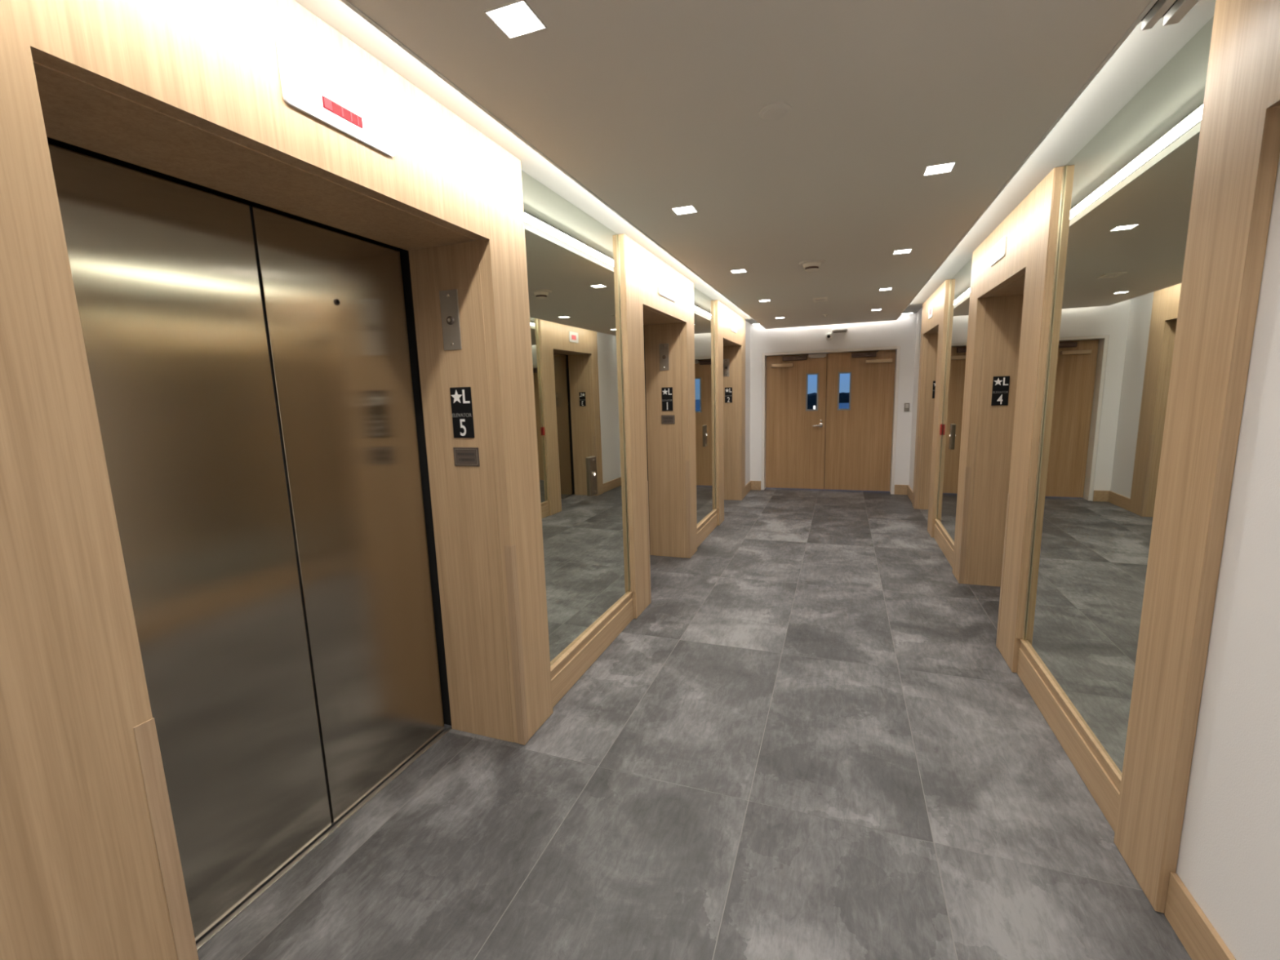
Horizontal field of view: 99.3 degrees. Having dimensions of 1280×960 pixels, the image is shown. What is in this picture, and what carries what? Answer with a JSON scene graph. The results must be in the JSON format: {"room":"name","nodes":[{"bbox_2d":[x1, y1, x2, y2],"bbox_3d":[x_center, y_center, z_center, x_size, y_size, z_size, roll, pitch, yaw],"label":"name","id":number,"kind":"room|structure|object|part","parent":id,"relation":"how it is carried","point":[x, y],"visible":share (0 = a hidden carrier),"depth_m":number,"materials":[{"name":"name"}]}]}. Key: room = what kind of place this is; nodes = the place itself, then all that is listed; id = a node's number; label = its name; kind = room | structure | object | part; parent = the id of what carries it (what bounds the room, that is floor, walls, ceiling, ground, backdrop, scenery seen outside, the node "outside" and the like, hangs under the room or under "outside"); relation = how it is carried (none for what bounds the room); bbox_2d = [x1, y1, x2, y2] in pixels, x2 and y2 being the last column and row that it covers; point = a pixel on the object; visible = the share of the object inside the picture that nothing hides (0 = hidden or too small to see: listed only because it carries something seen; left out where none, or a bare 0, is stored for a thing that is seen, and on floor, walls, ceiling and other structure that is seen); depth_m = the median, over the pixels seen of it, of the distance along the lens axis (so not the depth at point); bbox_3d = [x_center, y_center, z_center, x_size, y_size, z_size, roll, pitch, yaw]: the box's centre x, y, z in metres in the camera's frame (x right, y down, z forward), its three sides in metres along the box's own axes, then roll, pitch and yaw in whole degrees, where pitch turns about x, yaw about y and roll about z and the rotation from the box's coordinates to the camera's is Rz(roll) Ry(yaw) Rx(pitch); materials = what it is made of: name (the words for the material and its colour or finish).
{"room":"lobby","nodes":[
{"label":"lobby","id":0,"kind":"room"},
{"bbox_2d":[552,320,750,664],"bbox_3d":[-0.560,-0.276,3.231,0.680,2.626,11.686,2,10,20],"label":"wall","id":1,"kind":"structure","parent":0,"point":[747,324],"depth_m":8.07,"materials":[{"name":"white paint"}]},
{"bbox_2d":[0,0,553,959],"bbox_3d":[-1.051,0.037,1.734,0.602,2.506,1.807,2,10,20],"label":"entrance","id":2,"kind":"object","parent":1,"relation":"attached to","point":[250,571],"visible":1,"depth_m":1.54,"materials":[{"name":"brown wood"}]},
{"bbox_3d":[-1.278,0.262,1.521,0.030,2.119,0.647,2,10,20],"label":"door panel","id":3,"kind":"part","parent":2,"relation":"part of","materials":[{"name":"silver metal"}]},
{"bbox_3d":[-1.115,1.268,1.968,0.020,0.006,1.278,2,10,20],"label":"sill","id":4,"kind":"part","parent":2,"relation":"part of","materials":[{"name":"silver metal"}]},
{"bbox_2d":[275,37,395,156],"bbox_3d":[-0.797,-1.009,1.461,0.010,0.142,0.349,2,10,20],"label":"indicator","id":5,"kind":"object","parent":2,"relation":"attached to","point":[308,86],"visible":1,"depth_m":1.43,"materials":[{"name":"white plastic"}]},
{"bbox_3d":[-1.061,0.162,2.107,0.030,2.119,0.600,2,10,20],"label":"door panel","id":6,"kind":"part","parent":2,"relation":"part of","materials":[{"name":"silver metal"}]},
{"bbox_2d":[439,288,462,350],"bbox_3d":[-0.759,-0.643,2.195,0.088,0.232,0.014,2,10,20],"label":"switch","id":7,"kind":"object","parent":2,"relation":"attached to","point":[449,304],"visible":1,"depth_m":2.19,"materials":[{"name":"grey metal"}]},
{"bbox_2d":[449,386,474,437],"bbox_3d":[-0.737,-0.279,2.252,0.102,0.208,0.006,2,10,20],"label":"sign","id":8,"kind":"object","parent":2,"relation":"attached to","point":[460,397],"visible":1,"depth_m":2.25,"materials":[{"name":"black plastic"}]},
{"bbox_2d":[453,447,479,466],"bbox_3d":[-0.728,-0.097,2.281,0.126,0.079,0.006,2,10,20],"label":"plaque","id":9,"kind":"object","parent":2,"relation":"attached to","point":[463,456],"visible":1,"depth_m":2.28,"materials":[{"name":"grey metal"}]},
{"bbox_2d":[520,169,635,707],"bbox_3d":[-0.287,-0.189,3.017,0.048,2.502,1.162,2,10,20],"label":"wall mirror","id":10,"kind":"object","parent":1,"relation":"attached to","point":[575,263],"visible":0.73,"depth_m":2.94,"materials":[{"name":"white mirror"}]},
{"bbox_3d":[-0.266,0.884,3.191,0.023,0.036,1.162,2,10,20],"label":"rail","id":11,"kind":"part","parent":10,"relation":"part of","materials":[{"name":"brown wood"}]},
{"bbox_3d":[-0.260,0.974,3.204,0.030,0.145,1.162,2,10,20],"label":"panel","id":12,"kind":"part","parent":10,"relation":"part of","materials":[{"name":"brown wood"}]},
{"bbox_2d":[587,456,597,496],"bbox_3d":[-0.266,-0.023,3.102,0.024,0.220,0.084,2,10,20],"label":"station","id":13,"kind":"object","parent":10,"relation":"attached to","point":[592,464],"visible":1,"depth_m":3.08,"materials":[{"name":"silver metal"}]},
{"bbox_2d":[623,233,697,618],"bbox_3d":[-0.050,-0.422,4.436,0.602,2.506,1.698,2,10,20],"label":"entrance","id":14,"kind":"object","parent":1,"relation":"attached to","point":[664,457],"visible":0.57,"depth_m":4.83,"materials":[{"name":"brown wood"}]},
{"bbox_2d":[659,343,669,370],"bbox_3d":[0.218,-1.094,4.846,0.085,0.231,0.014,2,10,20],"label":"switch","id":15,"kind":"object","parent":14,"relation":"attached to","point":[664,348],"visible":1,"depth_m":4.84,"materials":[{"name":"grey metal"}]},
{"bbox_2d":[657,273,675,302],"bbox_3d":[0.211,-1.471,4.183,0.010,0.142,0.430,2,10,20],"label":"indicator","id":16,"kind":"object","parent":14,"relation":"attached to","point":[666,288],"visible":1,"depth_m":4.15,"materials":[{"name":"white plastic"}]},
{"bbox_2d":[661,386,672,410],"bbox_3d":[0.246,-0.728,4.902,0.102,0.208,0.006,2,10,20],"label":"sign","id":17,"kind":"object","parent":14,"relation":"attached to","point":[667,393],"visible":1,"depth_m":4.90,"materials":[{"name":"black plastic"}]},
{"bbox_2d":[661,415,675,423],"bbox_3d":[0.254,-0.547,4.930,0.126,0.079,0.006,2,10,20],"label":"plaque","id":18,"kind":"object","parent":14,"relation":"attached to","point":[664,419],"visible":1,"depth_m":4.93,"materials":[{"name":"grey metal"}]},
{"bbox_2d":[693,287,719,547],"bbox_3d":[0.675,-0.629,5.610,0.048,2.502,1.035,2,10,20],"label":"wall mirror","id":19,"kind":"object","parent":1,"relation":"attached to","point":[705,308],"visible":0.71,"depth_m":5.71,"materials":[{"name":"white mirror"}]},
{"bbox_2d":[703,425,706,446],"bbox_3d":[0.686,-0.459,5.672,0.024,0.220,0.084,2,10,20],"label":"station","id":20,"kind":"object","parent":19,"relation":"attached to","point":[704,426],"visible":1,"depth_m":5.64,"materials":[{"name":"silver metal"}]},
{"bbox_3d":[0.696,0.444,5.785,0.023,0.036,1.035,2,10,20],"label":"rail","id":21,"kind":"part","parent":19,"relation":"part of","materials":[{"name":"brown wood"}]},
{"bbox_3d":[0.702,0.534,5.798,0.030,0.145,1.035,2,10,20],"label":"panel","id":22,"kind":"part","parent":19,"relation":"part of","materials":[{"name":"brown wood"}]},
{"bbox_2d":[716,300,745,525],"bbox_3d":[0.910,-0.861,7.024,0.602,2.506,1.814,2,10,20],"label":"entrance","id":23,"kind":"object","parent":1,"relation":"attached to","point":[731,344],"visible":0.4,"depth_m":7.46,"materials":[{"name":"brown wood"}]},
{"bbox_2d":[723,359,728,376],"bbox_3d":[1.180,-1.536,7.449,0.068,0.222,0.014,2,10,20],"label":"switch","id":24,"kind":"object","parent":23,"relation":"attached to","point":[726,362],"visible":0.88,"depth_m":7.44,"materials":[{"name":"grey metal"}]},
{"bbox_2d":[724,387,732,402],"bbox_3d":[1.220,-1.170,7.501,0.102,0.208,0.006,2,10,20],"label":"sign","id":25,"kind":"object","parent":23,"relation":"attached to","point":[728,391],"visible":1,"depth_m":7.50,"materials":[{"name":"black plastic"}]},
{"bbox_2d":[731,319,737,333],"bbox_3d":[1.172,-1.913,6.773,0.010,0.137,0.350,2,10,20],"label":"indicator","id":26,"kind":"object","parent":23,"relation":"attached to","point":[734,324],"visible":1,"depth_m":6.76,"materials":[{"name":"white plastic"}]},
{"bbox_2d":[745,480,760,495],"bbox_3d":[1.698,0.127,8.194,0.171,0.142,0.570,2,10,20],"label":"baseboard","id":27,"kind":"structure","parent":1,"relation":"attached to","point":[751,485],"depth_m":8.43,"materials":[{"name":"brown wood"}]},
{"bbox_2d":[195,487,1191,959],"bbox_3d":[0.833,1.091,2.927,3.497,0.060,11.750,2,10,20],"label":"floor","id":28,"kind":"structure","parent":0,"point":[811,740],"depth_m":2.03,"materials":[{"name":"tile"}]},
{"bbox_2d":[347,0,1151,328],"bbox_3d":[0.707,-1.396,2.390,1.710,0.225,11.351,2,10,20],"label":"ceiling","id":29,"kind":"structure","parent":0,"point":[653,107],"depth_m":1.73,"materials":[{"name":"white paint"}]},
{"bbox_2d":[484,0,546,39],"bbox_3d":[-0.291,-1.082,1.280,0.104,0.004,0.104,2,10,20],"label":"recessed light","id":30,"kind":"object","parent":29,"relation":"in","point":[515,19],"visible":1,"depth_m":1.28,"materials":[{"name":"white plastic"}]},
{"bbox_2d":[671,204,697,214],"bbox_3d":[0.217,-1.315,2.650,0.104,0.004,0.104,2,10,20],"label":"recessed light","id":31,"kind":"object","parent":29,"relation":"in","point":[690,208],"visible":1,"depth_m":2.65,"materials":[{"name":"white plastic"}]},
{"bbox_2d":[730,268,746,273],"bbox_3d":[0.733,-1.551,4.042,0.104,0.004,0.104,2,10,20],"label":"recessed light","id":32,"kind":"object","parent":29,"relation":"in","point":[743,270],"visible":1,"depth_m":4.04,"materials":[{"name":"white plastic"}]},
{"bbox_2d":[759,298,770,302],"bbox_3d":[1.240,-1.783,5.409,0.104,0.004,0.104,2,10,20],"label":"recessed light","id":33,"kind":"object","parent":29,"relation":"in","point":[760,300],"visible":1,"depth_m":5.42,"materials":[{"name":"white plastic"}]},
{"bbox_2d":[799,259,825,271],"bbox_3d":[1.213,-1.507,3.841,0.176,0.056,0.176,2,10,20],"label":"smoke detector","id":34,"kind":"object","parent":29,"relation":"attached to","point":[810,265],"visible":1,"depth_m":3.80,"materials":[{"name":"white plastic"}]},
{"bbox_2d":[813,297,827,302],"bbox_3d":[1.803,-1.801,5.436,0.140,0.010,0.200,2,10,20],"label":"ceiling speaker","id":35,"kind":"object","parent":29,"relation":"attached to","point":[822,299],"visible":1,"depth_m":5.41,"materials":[{"name":"white plastic"}]},
{"bbox_2d":[752,311,913,324],"bbox_3d":[2.671,-2.278,7.688,2.137,0.018,0.083,2,10,20],"label":"recessed light","id":36,"kind":"object","parent":29,"relation":"in","point":[906,313],"visible":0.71,"depth_m":7.33,"materials":[{"name":"white paint"}]},
{"bbox_2d":[879,287,892,290],"bbox_3d":[2.243,-1.743,4.970,0.104,0.004,0.104,2,10,20],"label":"recessed light","id":37,"kind":"object","parent":29,"relation":"in","point":[888,288],"visible":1,"depth_m":4.98,"materials":[{"name":"white plastic"}]},
{"bbox_2d":[893,248,911,254],"bbox_3d":[1.733,-1.510,3.596,0.104,0.004,0.104,2,10,20],"label":"recessed light","id":38,"kind":"object","parent":29,"relation":"in","point":[904,251],"visible":1,"depth_m":3.59,"materials":[{"name":"white plastic"}]},
{"bbox_2d":[923,161,955,175],"bbox_3d":[1.229,-1.279,2.237,0.104,0.004,0.104,2,10,20],"label":"recessed light","id":39,"kind":"object","parent":29,"relation":"in","point":[947,166],"visible":1,"depth_m":2.23,"materials":[{"name":"white plastic"}]},
{"bbox_2d":[293,0,1216,324],"bbox_3d":[0.721,-1.455,2.421,2.277,0.120,11.436,2,10,20],"label":"lighting","id":40,"kind":"structure","parent":0,"point":[1143,54],"depth_m":1.99,"materials":[{"name":"grey paint"}]},
{"bbox_2d":[1139,0,1199,30],"bbox_3d":[1.028,-1.073,0.607,0.110,0.080,1.768,2,10,20],"label":"ceiling vent","id":41,"kind":"object","parent":40,"relation":"in","point":[1173,11],"visible":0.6,"depth_m":1.36,"materials":[{"name":"metal"}]},
{"bbox_2d":[750,311,917,491],"bbox_3d":[2.763,-1.086,8.031,2.277,2.526,0.240,2,10,20],"label":"wall","id":42,"kind":"structure","parent":0,"point":[901,332],"depth_m":7.72,"materials":[{"name":"white paint"}]},
{"bbox_2d":[340,0,766,328],"bbox_3d":[-0.060,-1.361,2.681,0.096,0.098,11.351,2,10,20],"label":"trim","id":43,"kind":"structure","parent":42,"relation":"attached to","point":[347,2],"depth_m":1.68,"materials":[{"name":"white paint"}]},
{"bbox_2d":[765,353,827,488],"bbox_3d":[2.359,-0.863,8.236,0.894,2.022,0.160,2,10,20],"label":"door","id":44,"kind":"structure","parent":42,"relation":"in","point":[797,384],"depth_m":8.26,"materials":[{"name":"brown wood"}]},
{"bbox_3d":[2.574,-1.315,8.133,0.178,0.555,0.058,2,10,20],"label":"vision frame","id":45,"kind":"part","parent":44,"relation":"part of","materials":[{"name":"grey"}]},
{"bbox_3d":[2.574,-1.315,8.134,0.134,0.511,0.006,2,10,20],"label":"pane","id":46,"kind":"part","parent":44,"relation":"part of","materials":[{"name":"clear glass"}]},
{"bbox_2d":[808,353,826,358],"bbox_3d":[2.603,-1.823,7.986,0.248,0.056,0.049,2,10,20],"label":"lock","id":47,"kind":"object","parent":44,"relation":"attached to","point":[816,355],"visible":1,"depth_m":7.96,"materials":[{"name":"silver metal"}]},
{"bbox_2d":[825,332,832,340],"bbox_3d":[2.681,-2.041,7.729,0.104,0.104,0.076,2,10,20],"label":"security camera","id":48,"kind":"object","parent":42,"relation":"attached to","point":[828,336],"visible":1,"depth_m":7.71,"materials":[{"name":"white plastic"}]},
{"bbox_2d":[761,346,900,493],"bbox_3d":[2.770,-0.862,8.066,1.867,2.070,0.231,2,10,20],"label":"door frame","id":49,"kind":"structure","parent":42,"relation":"attached to","point":[897,348],"depth_m":7.82,"materials":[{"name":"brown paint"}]},
{"bbox_2d":[831,327,847,333],"bbox_3d":[2.818,-2.114,7.675,0.200,0.060,0.059,2,10,20],"label":"wall sensor","id":50,"kind":"object","parent":42,"relation":"attached to","point":[842,329],"visible":1,"depth_m":7.66,"materials":[{"name":"white plastic"}]},
{"bbox_2d":[824,349,895,491],"bbox_3d":[3.188,-0.840,7.932,0.906,2.022,0.158,2,10,20],"label":"door","id":51,"kind":"structure","parent":42,"relation":"in","point":[860,400],"depth_m":7.95,"materials":[{"name":"brown wood"}]},
{"bbox_3d":[2.997,-1.303,7.978,0.183,0.555,0.058,2,10,20],"label":"vision frame","id":52,"kind":"part","parent":51,"relation":"part of","materials":[{"name":"grey"}]},
{"bbox_3d":[2.997,-1.303,7.979,0.139,0.511,0.006,2,10,20],"label":"pane","id":53,"kind":"part","parent":51,"relation":"part of","materials":[{"name":"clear glass"}]},
{"bbox_2d":[904,403,909,411],"bbox_3d":[3.705,-1.012,7.554,0.066,0.111,0.020,2,10,20],"label":"card reader","id":54,"kind":"object","parent":42,"relation":"attached to","point":[906,405],"visible":1,"depth_m":7.55,"materials":[{"name":"grey plastic"}]},
{"bbox_2d":[895,0,1157,320],"bbox_3d":[1.477,-1.318,2.118,0.096,0.098,11.351,2,10,20],"label":"trim","id":55,"kind":"structure","parent":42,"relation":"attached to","point":[1152,2],"depth_m":1.78,"materials":[{"name":"white paint"}]},
{"bbox_2d":[908,155,1279,959],"bbox_3d":[2.167,-0.199,2.233,0.666,2.626,11.686,2,10,20],"label":"wall","id":56,"kind":"structure","parent":0,"point":[1228,860],"depth_m":1.31,"materials":[{"name":"white paint"}]},
{"bbox_2d":[893,484,912,502],"bbox_3d":[3.591,0.198,7.393,0.182,0.142,0.778,2,10,20],"label":"baseboard","id":57,"kind":"structure","parent":56,"relation":"attached to","point":[899,489],"depth_m":7.73,"materials":[{"name":"brown wood"}]},
{"bbox_2d":[912,279,949,537],"bbox_3d":[3.478,-0.770,5.971,0.602,2.506,1.615,2,10,20],"label":"entrance","id":58,"kind":"object","parent":56,"relation":"attached to","point":[931,329],"visible":0.38,"depth_m":6.52,"materials":[{"name":"brown wood"}]},
{"bbox_2d":[928,303,933,319],"bbox_3d":[3.177,-1.842,5.950,0.010,0.137,0.260,2,10,20],"label":"indicator","id":59,"kind":"object","parent":58,"relation":"attached to","point":[931,307],"visible":1,"depth_m":5.91,"materials":[{"name":"white plastic"}]},
{"bbox_2d":[932,381,935,398],"bbox_3d":[3.567,-1.085,6.527,0.102,0.208,0.006,2,10,20],"label":"sign","id":60,"kind":"object","parent":58,"relation":"attached to","point":[934,382],"visible":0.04,"depth_m":6.54,"materials":[{"name":"black plastic"}]},
{"bbox_2d":[933,257,972,567],"bbox_3d":[2.748,-0.562,4.795,0.039,2.502,1.124,2,10,20],"label":"wall mirror","id":61,"kind":"object","parent":56,"relation":"attached to","point":[958,287],"visible":0.77,"depth_m":4.89,"materials":[{"name":"white mirror"}]},
{"bbox_2d":[939,424,942,435],"bbox_3d":[2.941,-0.492,5.318,0.014,0.103,0.032,2,10,20],"label":"plate","id":62,"kind":"object","parent":61,"relation":"attached to","point":[940,428],"visible":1,"depth_m":5.30,"materials":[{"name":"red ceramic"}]},
{"bbox_3d":[2.791,0.602,4.977,0.022,0.145,1.124,2,10,20],"label":"panel","id":63,"kind":"part","parent":61,"relation":"part of","materials":[{"name":"brown wood"}]},
{"bbox_3d":[2.792,0.512,4.962,0.015,0.036,1.124,2,10,20],"label":"rail","id":64,"kind":"part","parent":61,"relation":"part of","materials":[{"name":"brown wood"}]},
{"bbox_2d":[949,423,954,449],"bbox_3d":[2.751,-0.384,4.811,0.024,0.220,0.084,2,10,20],"label":"station","id":65,"kind":"object","parent":61,"relation":"attached to","point":[952,426],"visible":1,"depth_m":4.78,"materials":[{"name":"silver metal"}]},
{"bbox_2d":[952,167,1055,672],"bbox_3d":[2.522,-0.333,3.393,0.602,2.506,1.696,2,10,20],"label":"entrance","id":66,"kind":"object","parent":56,"relation":"attached to","point":[1006,303],"visible":0.39,"depth_m":3.86,"materials":[{"name":"brown wood"}]},
{"bbox_2d":[990,235,1006,266],"bbox_3d":[2.228,-1.420,3.388,0.010,0.112,0.330,2,10,20],"label":"indicator","id":67,"kind":"object","parent":66,"relation":"attached to","point":[997,251],"visible":1,"depth_m":3.36,"materials":[{"name":"white plastic"}]},
{"bbox_2d":[991,376,1009,405],"bbox_3d":[2.604,-0.644,3.931,0.102,0.208,0.006,2,10,20],"label":"sign","id":68,"kind":"object","parent":66,"relation":"attached to","point":[1000,392],"visible":1,"depth_m":3.93,"materials":[{"name":"black plastic"}]},
{"bbox_2d":[1015,16,1213,832],"bbox_3d":[1.772,-0.114,2.160,0.039,2.502,1.167,2,10,20],"label":"wall mirror","id":69,"kind":"object","parent":56,"relation":"attached to","point":[1122,204],"visible":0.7,"depth_m":2.03,"materials":[{"name":"white mirror"}]},
{"bbox_3d":[1.814,1.049,2.342,0.022,0.145,1.167,2,10,20],"label":"panel","id":70,"kind":"part","parent":69,"relation":"part of","materials":[{"name":"brown wood"}]},
{"bbox_3d":[1.815,0.960,2.327,0.015,0.036,1.167,2,10,20],"label":"rail","id":71,"kind":"part","parent":69,"relation":"part of","materials":[{"name":"brown wood"}]},
{"bbox_2d":[1113,0,1279,913],"bbox_3d":[1.240,0.125,0.745,0.034,2.504,1.891,2,10,20],"label":"surround","id":72,"kind":"object","parent":56,"relation":"attached to","point":[1238,149],"visible":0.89,"depth_m":1.45,"materials":[{"name":"brown wood"}]},
{"bbox_2d":[1164,872,1235,959],"bbox_3d":[0.702,1.560,-0.645,0.016,0.142,4.758,2,10,20],"label":"baseboard","id":73,"kind":"structure","parent":56,"relation":"attached to","point":[1201,940],"depth_m":1.45,"materials":[{"name":"brown wood"}]}
]}

